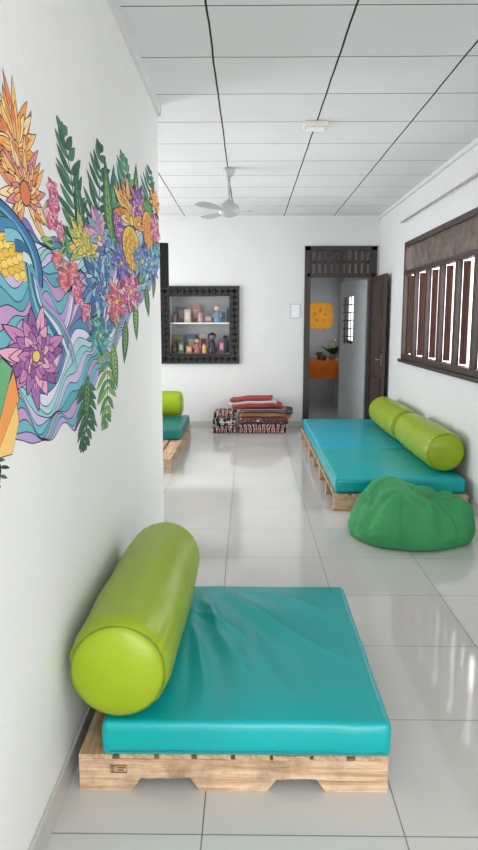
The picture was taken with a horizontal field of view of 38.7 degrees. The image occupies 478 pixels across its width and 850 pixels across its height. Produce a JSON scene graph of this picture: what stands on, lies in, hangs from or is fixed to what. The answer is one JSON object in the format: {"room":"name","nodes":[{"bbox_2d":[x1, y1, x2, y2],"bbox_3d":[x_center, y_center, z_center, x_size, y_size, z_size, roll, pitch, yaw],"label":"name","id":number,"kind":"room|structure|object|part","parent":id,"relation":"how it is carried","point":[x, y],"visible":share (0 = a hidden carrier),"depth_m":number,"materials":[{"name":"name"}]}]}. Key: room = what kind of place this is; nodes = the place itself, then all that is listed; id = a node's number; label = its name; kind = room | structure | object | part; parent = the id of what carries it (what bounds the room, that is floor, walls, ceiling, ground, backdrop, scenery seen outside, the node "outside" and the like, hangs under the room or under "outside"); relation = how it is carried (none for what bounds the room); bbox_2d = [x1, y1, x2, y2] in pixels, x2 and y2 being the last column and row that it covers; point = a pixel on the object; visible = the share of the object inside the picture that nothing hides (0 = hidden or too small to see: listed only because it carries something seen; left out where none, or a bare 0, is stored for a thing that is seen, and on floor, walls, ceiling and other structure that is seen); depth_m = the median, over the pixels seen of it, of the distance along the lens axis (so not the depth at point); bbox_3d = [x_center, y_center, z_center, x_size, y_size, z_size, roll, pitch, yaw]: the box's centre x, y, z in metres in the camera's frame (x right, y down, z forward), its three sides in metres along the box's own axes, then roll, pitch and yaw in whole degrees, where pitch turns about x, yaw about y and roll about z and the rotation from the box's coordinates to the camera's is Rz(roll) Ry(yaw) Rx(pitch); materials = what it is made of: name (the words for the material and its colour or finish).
{"room":"lounge","nodes":[
{"label":"lounge","id":0,"kind":"room"},
{"bbox_2d":[0,0,163,849],"bbox_3d":[-0.638,-0.197,1.668,0.140,2.880,5.940,0,9,1],"label":"wall","id":1,"kind":"structure","parent":0,"point":[68,516],"depth_m":2.19,"materials":[{"name":"paint"}]},
{"bbox_2d":[29,705,95,849],"bbox_3d":[-0.562,1.182,1.880,0.012,0.090,5.940,0,9,1],"label":"baseboard","id":2,"kind":"structure","parent":1,"relation":"attached to","point":[41,837],"depth_m":2.12,"materials":[{"name":"tile"}]},
{"bbox_2d":[0,68,160,487],"bbox_3d":[-0.549,-0.651,2.811,0.005,1.374,3.607,0,9,1],"label":"wall mural","id":3,"kind":"object","parent":1,"relation":"attached to","point":[65,312],"visible":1,"depth_m":2.18,"materials":[{"name":"paint"}]},
{"bbox_2d":[107,0,160,115],"bbox_3d":[-0.628,-1.587,1.463,0.160,0.070,5.960,0,9,1],"label":"trim","id":4,"kind":"structure","parent":1,"relation":"attached to","point":[114,5],"depth_m":3.40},
{"bbox_2d":[159,243,168,287],"bbox_3d":[-0.854,-1.158,4.846,0.645,0.330,0.628,0,9,1],"label":"television","id":5,"kind":"object","parent":1,"relation":"attached to","point":[164,250],"visible":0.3,"depth_m":5.10,"materials":[{"name":"black plastic"}]},
{"bbox_2d":[45,399,477,849],"bbox_3d":[-0.632,0.630,6.076,5.380,0.100,14.800,0,9,1],"label":"floor","id":6,"kind":"structure","parent":0,"point":[257,510],"depth_m":3.00,"materials":[{"name":"tile"}]},
{"bbox_2d":[163,439,181,472],"bbox_3d":[-1.210,0.317,7.319,1.090,0.140,1.147,0,9,1],"label":"wooden pallet","id":7,"kind":"object","parent":6,"relation":"on","point":[170,448],"visible":0.18,"depth_m":7.24,"materials":[{"name":"brown wood"}]},
{"bbox_2d":[169,424,190,449],"bbox_3d":[-1.194,0.140,8.465,1.090,0.139,1.148,0,9,1],"label":"wooden pallet","id":8,"kind":"object","parent":6,"relation":"on","point":[188,429],"visible":0.09,"depth_m":8.45,"materials":[{"name":"brown wood"}]},
{"bbox_2d":[162,415,189,439],"bbox_3d":[-1.190,0.013,8.388,1.068,0.130,1.252,0,9,1],"label":"mattress","id":9,"kind":"object","parent":8,"relation":"on","point":[174,427],"visible":0.37,"depth_m":8.05,"materials":[{"name":"teal leather"}]},
{"bbox_2d":[162,391,183,415],"bbox_3d":[-1.194,-0.285,8.777,0.964,0.314,0.330,0,9,1],"label":"bolster cushion","id":10,"kind":"object","parent":9,"relation":"on","point":[172,401],"visible":0.41,"depth_m":8.64,"materials":[{"name":"green plastic"}]},
{"bbox_2d":[212,424,236,432],"bbox_3d":[-0.199,0.030,9.294,0.329,0.099,0.427,0,9,1],"label":"folded blanket","id":11,"kind":"object","parent":6,"relation":"on","point":[216,428],"visible":0.74,"depth_m":9.10,"materials":[{"name":"fabric"}]},
{"bbox_2d":[213,417,235,424],"bbox_3d":[-0.198,-0.070,9.283,0.317,0.099,0.430,0,9,1],"label":"folded blanket","id":12,"kind":"object","parent":11,"relation":"on","point":[216,421],"visible":0.75,"depth_m":9.09,"materials":[{"name":"fabric"}]},
{"bbox_2d":[214,408,236,417],"bbox_3d":[-0.190,-0.163,9.264,0.309,0.090,0.426,0,9,1],"label":"folded blanket","id":13,"kind":"object","parent":12,"relation":"on","point":[219,412],"visible":0.98,"depth_m":9.08,"materials":[{"name":"fabric"}]},
{"bbox_2d":[79,710,388,791],"bbox_3d":[-0.011,1.030,2.730,0.990,0.130,1.123,0,9,1],"label":"wooden pallet","id":14,"kind":"object","parent":6,"relation":"on","point":[98,770],"visible":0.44,"depth_m":2.18,"materials":[{"name":"brown wood"}]},
{"bbox_2d":[102,586,390,755],"bbox_3d":[0.030,0.892,2.691,0.923,0.151,1.130,0,9,1],"label":"mattress","id":15,"kind":"object","parent":14,"relation":"on","point":[256,670],"visible":0.77,"depth_m":2.32,"materials":[{"name":"teal leather"}]},
{"bbox_2d":[69,522,199,715],"bbox_3d":[-0.361,0.678,2.657,0.366,0.330,1.154,0,9,1],"label":"bolster cushion","id":16,"kind":"object","parent":15,"relation":"on","point":[123,655],"visible":1,"depth_m":2.16,"materials":[{"name":"green leather"}]},
{"bbox_2d":[238,424,285,432],"bbox_3d":[0.309,0.017,9.288,0.651,0.126,0.472,0,9,1],"label":"folded blanket","id":17,"kind":"object","parent":6,"relation":"on","point":[243,428],"visible":0.75,"depth_m":9.07,"materials":[{"name":"fabric"}]},
{"bbox_2d":[238,415,287,423],"bbox_3d":[0.326,-0.085,9.262,0.677,0.091,0.477,0,9,1],"label":"folded blanket","id":18,"kind":"object","parent":17,"relation":"on","point":[244,420],"visible":0.66,"depth_m":9.05,"materials":[{"name":"fabric"}]},
{"bbox_2d":[239,410,290,417],"bbox_3d":[0.350,-0.156,9.267,0.708,0.072,0.460,0,9,1],"label":"folded blanket","id":19,"kind":"object","parent":18,"relation":"on","point":[241,415],"visible":0.66,"depth_m":9.06,"materials":[{"name":"fabric"}]},
{"bbox_2d":[241,406,292,413],"bbox_3d":[0.383,-0.212,9.254,0.712,0.077,0.480,0,9,1],"label":"folded blanket","id":20,"kind":"object","parent":19,"relation":"on","point":[286,409],"visible":0.83,"depth_m":9.04,"materials":[{"name":"fabric"}]},
{"bbox_2d":[232,401,282,408],"bbox_3d":[0.251,-0.270,9.248,0.690,0.073,0.454,0,9,1],"label":"folded blanket","id":21,"kind":"object","parent":20,"relation":"on","point":[279,404],"visible":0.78,"depth_m":9.05,"materials":[{"name":"fabric"}]},
{"bbox_2d":[229,398,276,405],"bbox_3d":[0.196,-0.316,9.231,0.654,0.066,0.408,0,9,1],"label":"folded blanket","id":22,"kind":"object","parent":21,"relation":"on","point":[273,401],"visible":0.7,"depth_m":9.04,"materials":[{"name":"fabric"}]},
{"bbox_2d":[230,395,272,401],"bbox_3d":[0.171,-0.359,9.234,0.590,0.064,0.382,0,9,1],"label":"folded blanket","id":23,"kind":"object","parent":22,"relation":"on","point":[248,397],"visible":1,"depth_m":9.08,"materials":[{"name":"fabric"}]},
{"bbox_2d":[301,428,310,454],"bbox_3d":[1.316,0.191,8.136,1.060,0.140,1.109,0,9,1],"label":"wooden pallet","id":24,"kind":"object","parent":6,"relation":"on","point":[307,442],"visible":0.06,"depth_m":8.13,"materials":[{"name":"brown wood"}]},
{"bbox_2d":[303,419,406,457],"bbox_3d":[1.311,0.124,7.651,1.036,0.135,1.986,0,9,1],"label":"mattress","id":25,"kind":"object","parent":24,"relation":"on","point":[322,433],"visible":0.69,"depth_m":7.38,"materials":[{"name":"teal leather"}]},
{"bbox_2d":[369,397,414,439],"bbox_3d":[1.697,-0.090,7.492,0.348,0.334,1.344,0,9,1],"label":"bolster cushion","id":26,"kind":"object","parent":25,"relation":"on","point":[384,411],"visible":0.69,"depth_m":7.23,"materials":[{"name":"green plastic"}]},
{"bbox_2d":[309,444,320,477],"bbox_3d":[1.302,0.361,7.029,1.060,0.140,1.107,0,9,1],"label":"wooden pallet","id":27,"kind":"object","parent":6,"relation":"on","point":[312,453],"visible":0.06,"depth_m":7.04,"materials":[{"name":"brown wood"}]},
{"bbox_2d":[334,378,337,401],"bbox_3d":[1.249,-0.745,12.012,1.180,0.805,1.100,0,9,1],"label":"dining table","id":28,"kind":"object","parent":6,"relation":"on","point":[336,379],"visible":0.14,"depth_m":12.49,"materials":[{"name":"brown wood"}]},
{"bbox_2d":[309,358,338,378],"bbox_3d":[1.256,-1.002,11.960,1.235,0.290,1.164,0,9,1],"label":"tablecloth","id":29,"kind":"object","parent":28,"relation":"on","point":[318,369],"visible":0.29,"depth_m":11.39,"materials":[{"name":"fabric"}]},
{"bbox_2d":[309,355,316,359],"bbox_3d":[1.276,-1.158,11.745,0.160,0.080,0.160,0,9,1],"label":"bowl","id":30,"kind":"object","parent":29,"relation":"on","point":[311,357],"visible":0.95,"depth_m":11.70,"materials":[{"name":"ceramic"}]},
{"bbox_2d":[316,352,323,359],"bbox_3d":[1.420,-1.221,11.986,0.140,0.130,0.140,0,9,1],"label":"bowl","id":31,"kind":"object","parent":29,"relation":"on","point":[318,354],"visible":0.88,"depth_m":11.94,"materials":[{"name":"ceramic"}]},
{"bbox_2d":[321,355,327,360],"bbox_3d":[1.455,-1.148,11.643,0.120,0.090,0.120,0,9,1],"label":"bowl","id":32,"kind":"object","parent":29,"relation":"on","point":[323,357],"visible":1,"depth_m":11.60,"materials":[{"name":"ceramic"}]},
{"bbox_2d":[321,339,338,359],"bbox_3d":[1.643,-1.300,11.718,0.510,0.368,0.519,-8,12,-44],"label":"potted plant","id":33,"kind":"object","parent":29,"relation":"on","point":[333,350],"visible":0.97,"depth_m":11.73,"materials":[{"name":"plant"}]},
{"bbox_2d":[319,465,467,510],"bbox_3d":[1.287,0.533,5.923,1.060,0.139,1.108,0,9,1],"label":"wooden pallet","id":34,"kind":"object","parent":6,"relation":"on","point":[341,501],"visible":0.11,"depth_m":5.39,"materials":[{"name":"brown wood"}]},
{"bbox_2d":[319,448,464,492],"bbox_3d":[1.284,0.377,6.011,1.035,0.135,1.297,0,9,1],"label":"mattress","id":35,"kind":"object","parent":34,"relation":"on","point":[347,470],"visible":0.83,"depth_m":5.63,"materials":[{"name":"teal leather"}]},
{"bbox_2d":[394,413,464,470],"bbox_3d":[1.685,0.122,6.119,0.351,0.334,1.285,0,9,1],"label":"bolster cushion","id":36,"kind":"object","parent":35,"relation":"on","point":[441,449],"visible":1,"depth_m":5.58,"materials":[{"name":"green leather"}]},
{"bbox_2d":[348,475,474,550],"bbox_3d":[1.200,0.568,4.747,0.868,0.425,0.752,0,9,1],"label":"bean bag","id":37,"kind":"object","parent":6,"relation":"on","point":[392,512],"visible":1,"depth_m":4.50,"materials":[{"name":"green fabric"}]},
{"bbox_2d":[159,219,379,426],"bbox_3d":[-0.583,-1.409,9.515,4.980,2.880,0.220,0,9,1],"label":"wall","id":38,"kind":"structure","parent":0,"point":[265,258],"depth_m":9.31,"materials":[{"name":"paint"}]},
{"bbox_2d":[172,344,176,352],"bbox_3d":[-0.903,-1.067,9.521,0.080,0.120,0.080,0,9,1],"label":"jar","id":39,"kind":"object","parent":38,"relation":"on","point":[174,346],"visible":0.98,"depth_m":9.49,"materials":[{"name":"glass"}]},
{"bbox_2d":[173,335,182,352],"bbox_3d":[-0.862,-1.148,9.618,0.140,0.250,0.053,-1,9,-4],"label":"gift box","id":40,"kind":"object","parent":38,"relation":"on","point":[176,338],"visible":0.48,"depth_m":9.59,"materials":[{"name":"cardboard"}]},
{"bbox_2d":[178,342,184,352],"bbox_3d":[-0.803,-1.086,9.516,0.080,0.160,0.063,1,9,9],"label":"gift box","id":41,"kind":"object","parent":38,"relation":"on","point":[181,345],"visible":0.98,"depth_m":9.49,"materials":[{"name":"cardboard"}]},
{"bbox_2d":[185,345,191,352],"bbox_3d":[-0.703,-1.061,9.518,0.090,0.110,0.063,-2,9,-11],"label":"gift box","id":42,"kind":"object","parent":38,"relation":"on","point":[188,348],"visible":0.97,"depth_m":9.49,"materials":[{"name":"cardboard"}]},
{"bbox_2d":[187,334,195,352],"bbox_3d":[-0.672,-1.152,9.615,0.130,0.260,0.053,1,9,5],"label":"gift box","id":43,"kind":"object","parent":38,"relation":"on","point":[190,337],"visible":0.54,"depth_m":9.58,"materials":[{"name":"cardboard"}]},
{"bbox_3d":[-0.674,-1.148,9.590,0.078,0.130,0.003,1,9,5],"label":"label panel","id":44,"kind":"part","parent":43,"relation":"part of","materials":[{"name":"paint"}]},
{"bbox_2d":[193,338,200,352],"bbox_3d":[-0.583,-1.114,9.510,0.106,0.217,0.099,0,9,1],"label":"doll","id":45,"kind":"object","parent":38,"relation":"on","point":[197,348],"visible":0.99,"depth_m":9.48,"materials":[{"name":"paint"}]},
{"bbox_2d":[160,286,238,363],"bbox_3d":[-0.544,-1.378,9.380,1.100,1.060,0.055,0,9,1],"label":"frame","id":46,"kind":"object","parent":38,"relation":"attached to","point":[167,357],"visible":0.98,"depth_m":9.37,"materials":[{"name":"black wood"}]},
{"bbox_2d":[170,322,228,323],"bbox_3d":[-0.542,-1.424,9.512,0.820,0.020,0.220,0,9,1],"label":"niche shelf","id":47,"kind":"object","parent":38,"relation":"attached to","point":[171,322],"visible":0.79,"depth_m":9.41,"materials":[{"name":"white paint"}]},
{"bbox_2d":[172,313,176,321],"bbox_3d":[-0.893,-1.492,9.456,0.070,0.130,0.070,0,9,1],"label":"jar","id":48,"kind":"object","parent":47,"relation":"on","point":[174,316],"visible":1,"depth_m":9.43,"materials":[{"name":"paint"}]},
{"bbox_2d":[178,307,184,321],"bbox_3d":[-0.812,-1.553,9.555,0.100,0.220,0.053,0,9,-3],"label":"gift box","id":49,"kind":"object","parent":47,"relation":"on","point":[180,309],"visible":0.96,"depth_m":9.53,"materials":[{"name":"cardboard"}]},
{"bbox_2d":[184,309,190,321],"bbox_3d":[-0.713,-1.516,9.448,0.090,0.180,0.053,1,9,6],"label":"gift box","id":50,"kind":"object","parent":47,"relation":"on","point":[187,312],"visible":1,"depth_m":9.42,"materials":[{"name":"cardboard"}]},
{"bbox_2d":[192,305,199,321],"bbox_3d":[-0.602,-1.562,9.551,0.120,0.240,0.043,-1,9,-5],"label":"gift box","id":51,"kind":"object","parent":47,"relation":"on","point":[195,308],"visible":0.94,"depth_m":9.53,"materials":[{"name":"cardboard"}]},
{"bbox_3d":[-0.600,-1.559,9.531,0.072,0.120,0.003,-1,9,-5],"label":"label panel","id":52,"kind":"part","parent":51,"relation":"part of","materials":[{"name":"paper"}]},
{"bbox_2d":[198,311,203,321],"bbox_3d":[-0.533,-1.501,9.450,0.080,0.150,0.080,0,9,1],"label":"jar","id":53,"kind":"object","parent":47,"relation":"on","point":[200,313],"visible":1,"depth_m":9.42,"materials":[{"name":"paint"}]},
{"bbox_2d":[204,315,212,321],"bbox_3d":[-0.423,-1.476,9.450,0.120,0.100,0.063,1,9,7],"label":"gift box","id":54,"kind":"object","parent":47,"relation":"on","point":[207,318],"visible":1,"depth_m":9.42,"materials":[{"name":"cardboard"}]},
{"bbox_2d":[213,305,220,321],"bbox_3d":[-0.303,-1.548,9.438,0.120,0.246,0.111,0,9,1],"label":"doll","id":55,"kind":"object","parent":47,"relation":"on","point":[217,316],"visible":1,"depth_m":9.41,"materials":[{"name":"paint"}]},
{"bbox_2d":[221,308,226,321],"bbox_3d":[-0.212,-1.542,9.549,0.080,0.200,0.053,2,9,11],"label":"gift box","id":56,"kind":"object","parent":47,"relation":"on","point":[223,310],"visible":0.98,"depth_m":9.52,"materials":[{"name":"cardboard"}]},
{"bbox_2d":[171,297,228,352],"bbox_3d":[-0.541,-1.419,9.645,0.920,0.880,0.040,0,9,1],"label":"wall niche","id":57,"kind":"object","parent":38,"relation":"in","point":[207,304],"visible":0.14,"depth_m":9.61,"materials":[{"name":"grey paint"}]},
{"bbox_2d":[199,333,207,352],"bbox_3d":[-0.502,-1.157,9.612,0.120,0.270,0.053,0,9,-2],"label":"gift box","id":58,"kind":"object","parent":38,"relation":"on","point":[203,337],"visible":0.71,"depth_m":9.58,"materials":[{"name":"cardboard"}]},
{"bbox_3d":[-0.501,-1.153,9.587,0.072,0.135,0.003,0,9,-2],"label":"label panel","id":59,"kind":"part","parent":58,"relation":"part of","materials":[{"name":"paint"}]},
{"bbox_2d":[202,343,206,352],"bbox_3d":[-0.483,-1.076,9.514,0.070,0.140,0.070,0,9,1],"label":"jar","id":60,"kind":"object","parent":38,"relation":"on","point":[204,346],"visible":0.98,"depth_m":9.49,"materials":[{"name":"glass"}]},
{"bbox_2d":[207,333,216,352],"bbox_3d":[-0.373,-1.147,9.501,0.139,0.286,0.129,0,9,1],"label":"doll","id":61,"kind":"object","parent":38,"relation":"on","point":[212,346],"visible":0.99,"depth_m":9.46,"materials":[{"name":"paint"}]},
{"bbox_2d":[218,339,223,352],"bbox_3d":[-0.248,-1.100,9.506,0.080,0.190,0.063,-1,9,-7],"label":"gift box","id":62,"kind":"object","parent":38,"relation":"in","point":[220,341],"visible":0.96,"depth_m":9.48,"materials":[{"name":"cardboard"}]},
{"bbox_2d":[223,336,227,352],"bbox_3d":[-0.192,-1.141,9.612,0.070,0.240,0.070,0,9,1],"label":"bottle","id":63,"kind":"object","parent":38,"relation":"on","point":[224,337],"visible":0.87,"depth_m":9.59,"materials":[{"name":"paint"}]},
{"bbox_2d":[189,421,299,427],"bbox_3d":[-1.104,-0.014,9.620,3.940,0.090,0.012,0,9,1],"label":"baseboard","id":64,"kind":"structure","parent":38,"relation":"attached to","point":[193,423],"depth_m":9.60,"materials":[{"name":"tile"}]},
{"bbox_2d":[159,216,378,218],"bbox_3d":[-0.599,-2.796,9.175,4.950,0.035,0.030,0,9,1],"label":"trim","id":65,"kind":"structure","parent":38,"relation":"attached to","point":[160,217],"depth_m":9.14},
{"bbox_2d":[290,304,300,318],"bbox_3d":[0.776,-1.567,9.357,0.140,0.200,0.009,0,9,1],"label":"notice","id":66,"kind":"object","parent":38,"relation":"attached to","point":[295,309],"visible":1,"depth_m":9.35,"materials":[{"name":"paper"}]},
{"bbox_2d":[302,246,387,426],"bbox_3d":[1.381,-1.136,9.025,0.980,2.490,0.980,0,9,1],"label":"door","id":67,"kind":"structure","parent":38,"relation":"in","point":[378,285],"depth_m":9.23,"materials":[{"name":"brown wood"}]},
{"bbox_2d":[118,0,477,215],"bbox_3d":[-0.632,-2.315,5.621,5.380,0.100,14.800,0,9,1],"label":"ceiling","id":68,"kind":"structure","parent":0,"point":[236,84],"depth_m":4.23,"materials":[{"name":"white paint"}]},
{"bbox_2d":[195,167,283,218],"bbox_3d":[0.024,-2.145,6.287,0.807,0.440,0.919,0,9,1],"label":"ceiling fan","id":69,"kind":"object","parent":68,"relation":"hanging from","point":[228,209],"visible":1,"depth_m":6.24,"materials":[{"name":"white metal"}]},
{"bbox_3d":[-0.270,-1.942,6.019,0.116,0.024,0.350,5,10,30],"label":"blade","id":70,"kind":"part","parent":69,"relation":"part of","materials":[{"name":"white metal"}]},
{"bbox_3d":[-0.262,-2.033,6.610,0.116,0.024,0.350,-5,10,-29],"label":"blade","id":71,"kind":"part","parent":69,"relation":"part of","materials":[{"name":"white metal"}]},
{"bbox_3d":[-0.093,-2.170,6.284,0.028,0.250,0.028,0,9,1],"label":"down rod","id":72,"kind":"part","parent":69,"relation":"part of","materials":[{"name":"white metal"}]},
{"bbox_3d":[-0.093,-2.007,6.309,0.200,0.160,0.200,0,9,1],"label":"motor","id":73,"kind":"part","parent":69,"relation":"part of","materials":[{"name":"white metal"}]},
{"bbox_2d":[303,121,327,131],"bbox_3d":[0.543,-2.119,4.826,0.170,0.045,0.140,0,9,1],"label":"ceiling lamp","id":74,"kind":"object","parent":68,"relation":"attached to","point":[308,126],"visible":1,"depth_m":4.78,"materials":[{"name":"white plastic"}]},
{"bbox_2d":[306,126,324,131],"bbox_3d":[0.543,-2.102,4.829,0.130,0.010,0.100,0,9,1],"label":"diffuser","id":75,"kind":"object","parent":74,"relation":"attached to","point":[308,128],"depth_m":4.81,"materials":[{"name":"paint"}]},
{"bbox_2d":[309,251,343,398],"bbox_3d":[-0.536,-1.942,12.964,4.980,2.880,0.200,0,9,1],"label":"wall","id":76,"kind":"structure","parent":0,"point":[322,289],"depth_m":12.84,"materials":[{"name":"grey paint"}]},
{"bbox_2d":[310,302,333,328],"bbox_3d":[1.532,-2.058,12.798,0.494,0.514,0.037,0,9,1],"label":"wall picture","id":77,"kind":"object","parent":76,"relation":"attached to","point":[321,315],"visible":0.87,"depth_m":12.79,"materials":[{"name":"paint"}]},
{"bbox_2d":[338,280,367,418],"bbox_3d":[1.671,-1.083,10.060,0.024,2.050,0.780,-3,9,-18],"label":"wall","id":78,"kind":"structure","parent":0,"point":[351,387],"depth_m":10.00,"materials":[{"name":"grey paint"}]},
{"bbox_2d":[342,297,352,344],"bbox_3d":[1.625,-1.555,10.131,0.010,0.700,0.360,-3,9,-18],"label":"window grille","id":79,"kind":"object","parent":78,"relation":"attached to","point":[343,304],"depth_m":10.17,"materials":[{"name":"grey metal"}]},
{"bbox_2d":[343,145,477,503],"bbox_3d":[1.909,-0.845,5.865,0.100,2.880,14.500,0,9,1],"label":"wall","id":80,"kind":"structure","parent":0,"point":[451,402],"depth_m":6.74,"materials":[{"name":"paint"}]},
{"bbox_2d":[344,297,351,343],"bbox_3d":[1.959,-1.853,11.831,0.060,0.850,1.400,0,9,1],"label":"window","id":81,"kind":"structure","parent":80,"relation":"in","point":[346,297],"depth_m":12.48,"materials":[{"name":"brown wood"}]},
{"bbox_2d":[379,137,477,218],"bbox_3d":[1.819,-1.969,3.821,0.030,0.035,10.800,0,9,1],"label":"trim","id":82,"kind":"structure","parent":80,"relation":"attached to","point":[473,143],"depth_m":6.40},
{"bbox_2d":[397,207,477,383],"bbox_3d":[1.883,-1.129,6.049,0.144,1.335,3.510,0,9,1],"label":"window","id":83,"kind":"structure","parent":80,"relation":"in","point":[455,241],"depth_m":6.27,"materials":[{"name":"brown wood"}]},
{"bbox_2d":[407,276,413,352],"bbox_3d":[1.944,-1.245,7.684,0.062,0.865,0.028,5,10,30],"label":"shutter","id":84,"kind":"object","parent":83,"relation":"attached to","point":[409,278],"depth_m":7.68,"materials":[{"name":"wood"}]},
{"bbox_2d":[417,273,424,354],"bbox_3d":[1.938,-1.174,7.227,0.062,0.865,0.028,5,10,30],"label":"shutter","id":85,"kind":"object","parent":83,"relation":"attached to","point":[420,288],"depth_m":7.22,"materials":[{"name":"wood"}]},
{"bbox_2d":[429,269,438,357],"bbox_3d":[1.932,-1.099,6.740,0.062,0.865,0.028,5,10,30],"label":"shutter","id":86,"kind":"object","parent":83,"relation":"attached to","point":[433,274],"depth_m":6.73,"materials":[{"name":"wood"}]},
{"bbox_3d":[1.837,-0.487,6.149,0.050,0.035,3.510,0,9,1],"label":"sill","id":87,"kind":"part","parent":83,"relation":"part of","materials":[{"name":"brown wood"}]},
{"bbox_2d":[443,265,453,360],"bbox_3d":[1.925,-1.024,6.253,0.062,0.865,0.028,5,10,30],"label":"shutter","id":88,"kind":"object","parent":83,"relation":"attached to","point":[448,280],"depth_m":6.24,"materials":[{"name":"wood"}]},
{"bbox_2d":[459,261,471,363],"bbox_3d":[1.919,-0.949,5.766,0.062,0.865,0.028,5,10,30],"label":"shutter","id":89,"kind":"object","parent":83,"relation":"attached to","point":[465,274],"depth_m":5.76,"materials":[{"name":"wood"}]},
{"bbox_2d":[400,172,477,222],"bbox_3d":[1.839,-2.018,5.862,0.045,0.030,3.850,0,9,1],"label":"rail","id":90,"kind":"object","parent":80,"relation":"attached to","point":[476,174],"visible":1,"depth_m":6.04,"materials":[{"name":"grey metal"}]},
{"bbox_2d":[468,497,477,516],"bbox_3d":[1.828,0.816,4.250,0.012,0.090,10.800,0,9,1],"label":"baseboard","id":91,"kind":"structure","parent":80,"relation":"attached to","point":[473,504],"depth_m":5.30,"materials":[{"name":"tile"}]}
]}

